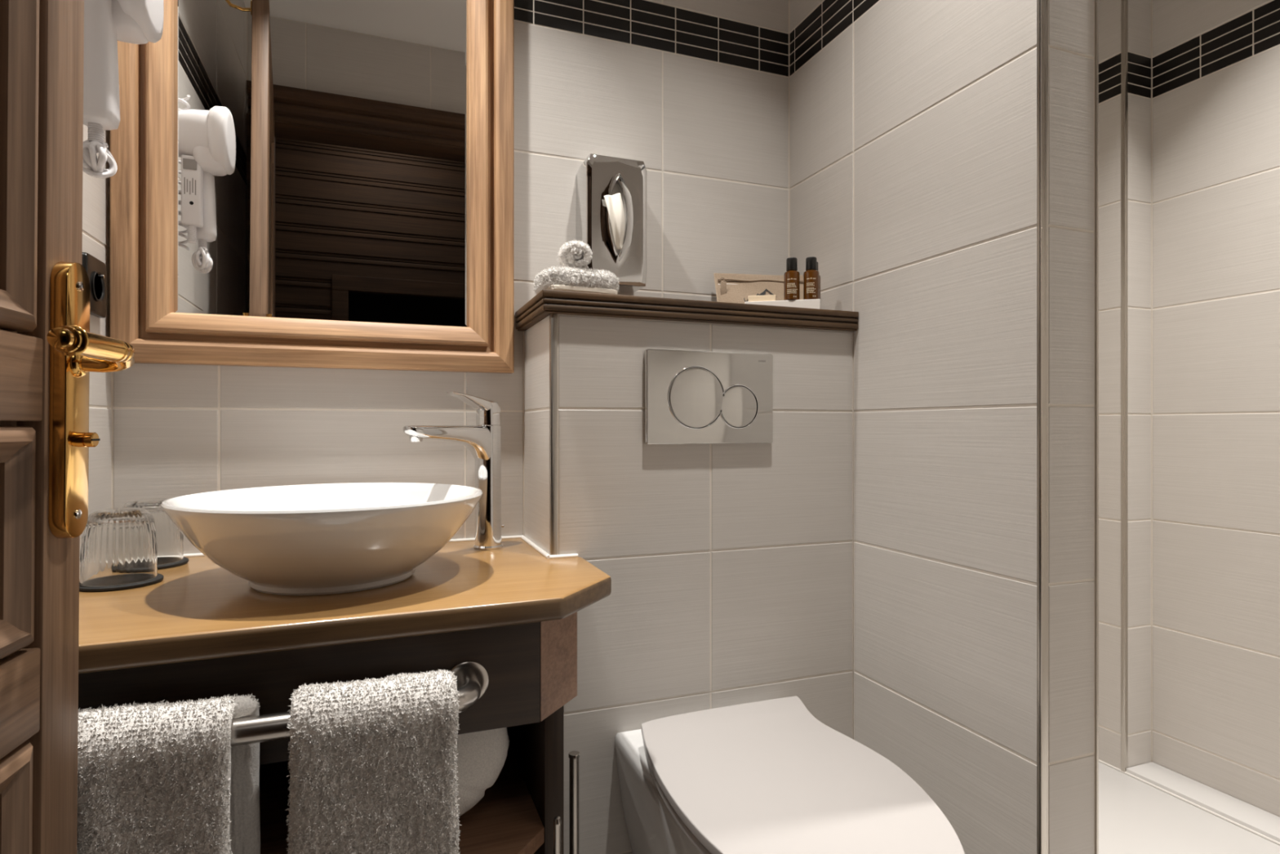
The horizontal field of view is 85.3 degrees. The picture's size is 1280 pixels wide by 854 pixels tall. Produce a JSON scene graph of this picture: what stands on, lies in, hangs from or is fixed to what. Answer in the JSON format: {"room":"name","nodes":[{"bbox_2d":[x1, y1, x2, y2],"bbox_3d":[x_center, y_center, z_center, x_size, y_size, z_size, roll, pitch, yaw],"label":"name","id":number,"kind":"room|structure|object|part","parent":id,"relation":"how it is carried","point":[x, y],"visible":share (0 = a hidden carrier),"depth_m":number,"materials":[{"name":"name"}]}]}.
{"room":"hotel bathroom","nodes":[
{"label":"hotel bathroom","id":0,"kind":"room"},
{"bbox_2d":[79,124,111,578],"bbox_3d":[-0.641,-0.200,0.437,0.101,2.300,1.391,0,0,-21],"label":"wall","id":1,"kind":"structure","parent":0,"point":[95,191],"depth_m":1.05,"materials":[{"name":"beige tile"}]},
{"bbox_2d":[0,0,134,853],"bbox_3d":[-0.435,-0.044,0.306,0.166,1.963,0.655,0,0,-15],"label":"door","id":2,"kind":"structure","parent":1,"relation":"in","point":[49,351],"depth_m":0.57,"materials":[{"name":"brown wood"}]},
{"bbox_3d":[-0.446,0.087,0.303,0.013,0.185,0.537,0,0,-15],"label":"panel","id":3,"kind":"part","parent":2,"relation":"part of","materials":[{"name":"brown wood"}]},
{"bbox_3d":[-0.496,0.519,0.546,0.020,0.533,0.030,0,0,-15],"label":"moulding","id":4,"kind":"part","parent":2,"relation":"part of","materials":[{"name":"brown wood"}]},
{"bbox_3d":[-0.431,0.268,0.307,0.020,0.030,0.525,0,0,-15],"label":"moulding","id":5,"kind":"part","parent":2,"relation":"part of","materials":[{"name":"brown wood"}]},
{"bbox_3d":[-0.430,0.161,0.307,0.020,0.030,0.525,0,0,-15],"label":"moulding","id":6,"kind":"part","parent":2,"relation":"part of","materials":[{"name":"brown wood"}]},
{"bbox_3d":[-0.493,0.087,0.547,0.020,0.177,0.030,0,0,-15],"label":"moulding","id":7,"kind":"part","parent":2,"relation":"part of","materials":[{"name":"brown wood"}]},
{"bbox_3d":[-0.429,0.014,0.307,0.020,0.030,0.525,0,0,-15],"label":"moulding","id":8,"kind":"part","parent":2,"relation":"part of","materials":[{"name":"brown wood"}]},
{"bbox_3d":[-0.428,-0.092,0.308,0.020,0.030,0.525,0,0,-15],"label":"moulding","id":9,"kind":"part","parent":2,"relation":"part of","materials":[{"name":"brown wood"}]},
{"bbox_3d":[-0.488,-0.491,0.548,0.020,0.829,0.030,0,0,-15],"label":"moulding","id":10,"kind":"part","parent":2,"relation":"part of","materials":[{"name":"brown wood"}]},
{"bbox_3d":[-0.439,0.214,0.305,0.034,0.069,0.538,0,0,-15],"label":"rail","id":11,"kind":"part","parent":2,"relation":"part of","materials":[{"name":"brown wood"}]},
{"bbox_3d":[-0.437,-0.039,0.305,0.034,0.068,0.538,0,0,-15],"label":"rail","id":12,"kind":"part","parent":2,"relation":"part of","materials":[{"name":"brown wood"}]},
{"bbox_3d":[-0.489,-0.023,0.595,0.012,0.236,0.038,0,0,-15],"label":"lock plate","id":13,"kind":"part","parent":2,"relation":"part of","materials":[{"name":"gold metal"}]},
{"bbox_2d":[81,252,106,318],"bbox_3d":[-0.798,-0.207,1.019,0.019,0.084,0.080,0,0,-21],"label":"wall socket","id":14,"kind":"object","parent":1,"relation":"attached to","point":[95,269],"visible":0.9,"depth_m":1.01,"materials":[{"name":"black plastic"}]},
{"bbox_2d":[82,0,164,177],"bbox_3d":[-0.681,-0.489,0.861,0.126,0.367,0.133,0,0,-21],"label":"hair dryer","id":15,"kind":"object","parent":1,"relation":"attached to","point":[106,22],"visible":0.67,"depth_m":0.85,"materials":[{"name":"white plastic"}]},
{"bbox_3d":[-0.672,-0.331,0.862,0.037,0.050,0.055,0,0,-21],"label":"coiled cord","id":16,"kind":"part","parent":15,"relation":"part of","materials":[{"name":"white plastic"}]},
{"bbox_3d":[-0.673,-0.456,0.854,0.050,0.168,0.056,0,0,-21],"label":"handle","id":17,"kind":"part","parent":15,"relation":"part of","materials":[{"name":"white plastic"}]},
{"bbox_2d":[116,0,164,43],"bbox_3d":[-0.642,-0.565,0.890,0.032,0.124,0.106,0,0,-21],"label":"hair dryer nozzle","id":18,"kind":"object","parent":15,"relation":"attached to","point":[138,21],"depth_m":0.88,"materials":[{"name":"white plastic"}]},
{"bbox_2d":[111,0,789,554],"bbox_3d":[0.129,-0.200,1.535,2.317,2.300,0.120,0,0,-21],"label":"wall","id":19,"kind":"structure","parent":0,"point":[695,91],"depth_m":1.36,"materials":[{"name":"beige tile"}]},
{"bbox_2d":[110,0,514,373],"bbox_3d":[-0.533,-0.631,1.199,0.629,1.057,0.038,0,0,-21],"label":"framed mirror","id":20,"kind":"object","parent":19,"relation":"attached to","point":[306,184],"visible":0.95,"depth_m":1.19,"materials":[{"name":"brown wood"}]},
{"bbox_3d":[-0.789,-0.631,1.102,0.082,1.057,0.036,0,0,-21],"label":"frame","id":21,"kind":"part","parent":20,"relation":"part of","materials":[{"name":"brown wood"}]},
{"bbox_2d":[173,0,468,327],"bbox_3d":[-0.535,-0.631,1.204,0.471,0.899,0.001,0,0,-21],"label":"mirror glass","id":22,"kind":"object","parent":20,"relation":"on","point":[321,147],"depth_m":1.20,"materials":[{"name":"silver mirror"}]},
{"bbox_3d":[-0.533,-0.144,1.199,0.629,0.082,0.036,0,0,-21],"label":"frame","id":23,"kind":"part","parent":20,"relation":"part of","materials":[{"name":"brown wood"}]},
{"bbox_3d":[-0.277,-0.631,1.296,0.082,1.057,0.036,0,0,-21],"label":"frame","id":24,"kind":"part","parent":20,"relation":"part of","materials":[{"name":"brown wood"}]},
{"bbox_2d":[576,153,646,293],"bbox_3d":[-0.052,-0.395,1.350,0.123,0.244,0.096,0,0,-21],"label":"dispenser","id":25,"kind":"object","parent":19,"relation":"attached to","point":[611,191],"visible":0.96,"depth_m":1.33,"materials":[{"name":"silver metal"}]},
{"bbox_2d":[524,314,853,853],"bbox_3d":[0.094,0.383,1.338,0.595,1.135,0.223,0,0,-21],"label":"wall","id":26,"kind":"structure","parent":0,"point":[729,566],"depth_m":1.22,"materials":[{"name":"beige tile"}]},
{"bbox_2d":[549,313,557,555],"bbox_3d":[-0.141,0.383,1.134,0.012,1.135,0.010,0,0,-21],"label":"trim","id":27,"kind":"structure","parent":26,"relation":"attached to","point":[553,317],"depth_m":1.13,"materials":[{"name":"silver metal"}]},
{"bbox_2d":[515,288,858,331],"bbox_3d":[0.089,-0.203,1.326,0.612,0.036,0.240,0,0,-21],"label":"wooden ledge","id":28,"kind":"object","parent":26,"relation":"on","point":[546,302],"visible":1,"depth_m":1.20,"materials":[{"name":"brown wood"}]},
{"bbox_2d":[532,265,619,294],"bbox_3d":[-0.108,-0.246,1.188,0.150,0.050,0.109,0,0,-21],"label":"cloth","id":29,"kind":"object","parent":28,"relation":"on","point":[559,278],"visible":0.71,"depth_m":1.15,"materials":[{"name":"beige fabric"}]},
{"bbox_2d":[556,239,592,269],"bbox_3d":[-0.111,-0.289,1.181,0.067,0.067,0.081,0,0,-21],"label":"rolled flannel","id":30,"kind":"object","parent":29,"relation":"on","point":[566,252],"visible":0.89,"depth_m":1.15,"materials":[{"name":"white fabric"}]},
{"bbox_2d":[713,272,803,303],"bbox_3d":[0.257,-0.273,1.438,0.200,0.103,0.066,0,0,-6],"label":"pouch","id":31,"kind":"object","parent":28,"relation":"on","point":[730,287],"visible":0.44,"depth_m":1.44,"materials":[{"name":"beige fabric"}]},
{"bbox_3d":[0.171,-0.289,1.434,0.012,0.046,0.014,0,0,-6],"label":"zip pull","id":32,"kind":"part","parent":31,"relation":"part of","materials":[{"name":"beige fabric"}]},
{"bbox_2d":[755,288,777,297],"bbox_3d":[0.259,-0.278,1.434,0.046,0.019,0.012,0,0,-6],"label":"print","id":33,"kind":"object","parent":31,"relation":"attached to","point":[758,291],"depth_m":1.44,"materials":[{"name":"black"}]},
{"bbox_2d":[744,298,820,308],"bbox_3d":[0.276,-0.231,1.347,0.140,0.020,0.068,0,0,12],"label":"tray","id":34,"kind":"object","parent":28,"relation":"on","point":[815,303],"visible":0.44,"depth_m":1.31,"materials":[{"name":"white ceramic"}]},
{"bbox_2d":[747,294,776,302],"bbox_3d":[0.236,-0.247,1.341,0.052,0.012,0.030,0,0,12],"label":"soap box","id":35,"kind":"object","parent":34,"relation":"on","point":[769,297],"visible":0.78,"depth_m":1.33,"materials":[{"name":"beige cardboard"}]},
{"bbox_2d":[783,257,799,300],"bbox_3d":[0.289,-0.281,1.322,0.029,0.081,0.030,0,0,-21],"label":"toiletry bottle","id":36,"kind":"object","parent":34,"relation":"on","point":[792,276],"visible":0.98,"depth_m":1.31,"materials":[{"name":"brown"}]},
{"bbox_3d":[0.289,-0.269,1.322,0.029,0.056,0.029,0,0,-21],"label":"glass","id":37,"kind":"part","parent":36,"relation":"part of","materials":[{"name":"brown glass"}]},
{"bbox_2d":[786,278,797,297],"bbox_3d":[0.287,-0.263,1.309,0.019,0.035,0.003,0,0,9],"label":"print","id":38,"kind":"object","parent":36,"relation":"attached to","point":[792,283],"depth_m":1.31,"materials":[{"name":"beige"}]},
{"bbox_2d":[803,257,819,299],"bbox_3d":[0.325,-0.281,1.317,0.029,0.081,0.030,0,0,-21],"label":"toiletry bottle","id":39,"kind":"object","parent":34,"relation":"on","point":[811,276],"visible":0.91,"depth_m":1.31,"materials":[{"name":"brown"}]},
{"bbox_2d":[806,277,816,296],"bbox_3d":[0.322,-0.263,1.304,0.017,0.035,0.003,0,0,14],"label":"print","id":40,"kind":"object","parent":39,"relation":"attached to","point":[811,282],"depth_m":1.30,"materials":[{"name":"beige"}]},
{"bbox_2d":[817,262,820,298],"bbox_3d":[0.337,-0.281,1.353,0.029,0.081,0.030,0,0,-21],"label":"toiletry bottle","id":41,"kind":"object","parent":34,"relation":"on","point":[817,262],"visible":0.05,"depth_m":1.34,"materials":[{"name":"brown glass"}]},
{"bbox_2d":[644,348,773,444],"bbox_3d":[0.125,-0.052,1.223,0.248,0.162,0.013,0,0,-21],"label":"flush plate","id":42,"kind":"object","parent":26,"relation":"attached to","point":[691,397],"visible":1,"depth_m":1.21,"materials":[{"name":"grey metal"}]},
{"bbox_2d":[614,696,964,853],"bbox_3d":[0.203,0.657,0.966,0.340,0.366,0.549,0,0,-21],"label":"toilet","id":43,"kind":"object","parent":26,"relation":"attached to","point":[768,776],"visible":1,"depth_m":0.96,"materials":[{"name":"white ceramic"}]},
{"bbox_3d":[0.202,0.677,0.979,0.326,0.326,0.526,0,0,-21],"label":"bowl","id":44,"kind":"part","parent":43,"relation":"part of","materials":[{"name":"white ceramic"}]},
{"bbox_2d":[789,0,1094,853],"bbox_3d":[0.494,-0.200,1.274,0.110,2.300,0.629,0,0,-21],"label":"wall","id":45,"kind":"structure","parent":0,"point":[913,123],"depth_m":1.10,"materials":[{"name":"beige tile"}]},
{"bbox_2d":[1036,0,1048,853],"bbox_3d":[0.559,-0.200,0.965,0.014,2.300,0.008,0,0,-21],"label":"trim","id":46,"kind":"structure","parent":45,"relation":"attached to","point":[1042,5],"depth_m":0.96,"materials":[{"name":"silver metal"}]},
{"bbox_2d":[1094,0,1098,853],"bbox_3d":[0.655,-0.200,1.004,0.004,2.300,0.014,0,0,-21],"label":"trim","id":47,"kind":"structure","parent":45,"relation":"attached to","point":[1096,2],"depth_m":1.00,"materials":[{"name":"silver metal"}]},
{"bbox_2d":[1098,0,1151,768],"bbox_3d":[1.135,-0.200,1.735,0.093,2.300,0.217,0,0,-21],"label":"wall","id":48,"kind":"structure","parent":0,"point":[1139,11],"depth_m":1.64,"materials":[{"name":"beige tile"}]},
{"bbox_2d":[1120,0,1127,773],"bbox_3d":[1.132,-0.200,1.622,0.010,2.300,0.010,0,0,-21],"label":"trim","id":49,"kind":"structure","parent":48,"relation":"attached to","point":[1123,2],"depth_m":1.62,"materials":[{"name":"silver metal"}]},
{"bbox_2d":[1151,0,1279,817],"bbox_3d":[1.432,-0.200,1.222,0.100,2.300,1.391,0,0,-21],"label":"wall","id":50,"kind":"structure","parent":0,"point":[1215,64],"depth_m":1.53,"materials":[{"name":"beige tile"}]},
{"bbox_3d":[0.378,0.990,0.876,2.317,0.080,1.490,0,0,-21],"label":"floor","id":51,"kind":"structure","parent":0,"visible":0},
{"bbox_2d":[78,611,577,853],"bbox_3d":[-0.450,0.596,1.006,0.656,0.708,0.451,0,0,-21],"label":"washstand","id":52,"kind":"object","parent":51,"relation":"on","point":[531,668],"visible":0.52,"depth_m":0.87,"materials":[{"name":"brown wood"}]},
{"bbox_3d":[-0.406,0.310,0.794,0.588,0.135,0.022,0,0,-21],"label":"rail","id":53,"kind":"part","parent":52,"relation":"part of","materials":[{"name":"brown wood"}]},
{"bbox_2d":[78,534,611,673],"bbox_3d":[-0.417,0.224,0.993,0.710,0.035,0.508,0,0,-21],"label":"countertop","id":54,"kind":"structure","parent":52,"relation":"on","point":[199,610],"depth_m":0.83,"materials":[{"name":"brown wood"}]},
{"bbox_2d":[79,573,163,591],"bbox_3d":[-0.704,0.209,0.940,0.098,0.005,0.098,0,0,-21],"label":"mat","id":55,"kind":"object","parent":54,"relation":"on","point":[82,588],"visible":0.48,"depth_m":0.90,"materials":[{"name":"black rubber"}]},
{"bbox_2d":[80,506,157,586],"bbox_3d":[-0.704,0.158,0.940,0.084,0.095,0.084,0,0,-21],"label":"tumbler","id":56,"kind":"object","parent":55,"relation":"on","point":[118,546],"visible":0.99,"depth_m":0.91,"materials":[{"name":"clear glass"}]},
{"bbox_2d":[157,556,188,569],"bbox_3d":[-0.751,0.209,1.065,0.098,0.005,0.098,0,0,-21],"label":"mat","id":57,"kind":"object","parent":54,"relation":"on","point":[185,560],"visible":0.3,"depth_m":1.05,"materials":[{"name":"black rubber"}]},
{"bbox_2d":[121,497,183,564],"bbox_3d":[-0.751,0.158,1.065,0.084,0.095,0.084,0,0,-21],"label":"tumbler","id":58,"kind":"object","parent":57,"relation":"on","point":[170,539],"visible":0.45,"depth_m":1.05,"materials":[{"name":"clear glass"}]},
{"bbox_2d":[160,482,482,595],"bbox_3d":[-0.428,0.152,0.977,0.404,0.118,0.404,0,0,-21],"label":"vessel basin","id":59,"kind":"object","parent":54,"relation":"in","point":[325,538],"visible":1,"depth_m":0.85,"materials":[{"name":"white ceramic"}]},
{"bbox_2d":[402,391,504,549],"bbox_3d":[-0.302,0.076,1.164,0.052,0.270,0.209,0,0,30],"label":"mixer tap","id":60,"kind":"object","parent":54,"relation":"on","point":[483,439],"visible":0.99,"depth_m":1.20,"materials":[{"name":"silver metal"}]},
{"bbox_3d":[-0.316,0.039,1.149,0.041,0.085,0.170,0,0,33],"label":"spout","id":61,"kind":"part","parent":60,"relation":"part of","materials":[{"name":"silver metal"}]},
{"bbox_3d":[-0.287,-0.040,1.193,0.035,0.037,0.101,0,0,33],"label":"lever blade","id":62,"kind":"part","parent":60,"relation":"part of","materials":[{"name":"silver metal"}]},
{"bbox_3d":[-0.267,-0.026,1.224,0.042,0.043,0.042,0,0,-21],"label":"lever","id":63,"kind":"part","parent":60,"relation":"part of","materials":[{"name":"silver metal"}]},
{"bbox_2d":[230,660,488,746],"bbox_3d":[-0.405,0.314,0.743,0.490,0.052,0.073,0,0,-21],"label":"towel rail","id":64,"kind":"object","parent":52,"relation":"attached to","point":[472,682],"visible":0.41,"depth_m":0.72,"materials":[{"name":"grey metal"}]},
{"bbox_2d":[76,693,260,853],"bbox_3d":[-0.485,0.473,0.685,0.192,0.405,0.088,0,0,-21],"label":"towel","id":65,"kind":"object","parent":64,"relation":"hanging from","point":[155,778],"visible":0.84,"depth_m":0.67,"materials":[{"name":"white fabric"}]},
{"bbox_2d":[285,668,462,853],"bbox_3d":[-0.287,0.474,0.760,0.176,0.402,0.086,0,0,-21],"label":"towel","id":66,"kind":"object","parent":64,"relation":"hanging from","point":[374,766],"visible":1,"depth_m":0.73,"materials":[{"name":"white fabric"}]},
{"bbox_2d":[456,727,509,817],"bbox_3d":[-0.341,0.447,1.044,0.266,0.223,0.307,0,0,-21],"label":"bath towel","id":67,"kind":"object","parent":52,"relation":"on","point":[482,756],"visible":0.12,"depth_m":0.94,"materials":[{"name":"white fabric"}]},
{"bbox_3d":[-0.186,0.664,1.150,0.028,0.572,0.369,0,0,-21],"label":"panel","id":68,"kind":"part","parent":52,"relation":"part of","materials":[{"name":"brown wood"}]},
{"bbox_3d":[-0.117,0.310,0.936,0.023,0.135,0.095,0,0,24],"label":"corner rail","id":69,"kind":"part","parent":52,"relation":"part of","materials":[{"name":"brown wood"}]},
{"bbox_2d":[553,815,561,853],"bbox_3d":[-0.106,0.725,0.892,0.080,0.450,0.080,0,0,-21],"label":"toilet brush","id":70,"kind":"object","parent":51,"relation":"on","point":[557,821],"visible":1,"depth_m":0.89,"materials":[{"name":"grey metal"}]},
{"bbox_2d":[568,750,579,853],"bbox_3d":[-0.053,0.721,1.073,0.151,0.458,0.151,0,0,-21],"label":"stand","id":71,"kind":"object","parent":51,"relation":"on","point":[574,756],"visible":1,"depth_m":1.04,"materials":[{"name":"grey metal"}]},
{"bbox_2d":[1098,759,1279,853],"bbox_3d":[0.999,0.862,1.164,0.750,0.137,1.150,0,0,-21],"label":"shower tray","id":72,"kind":"object","parent":51,"relation":"on","point":[1151,807],"visible":0.46,"depth_m":1.43,"materials":[{"name":"white ceramic"}]}
]}

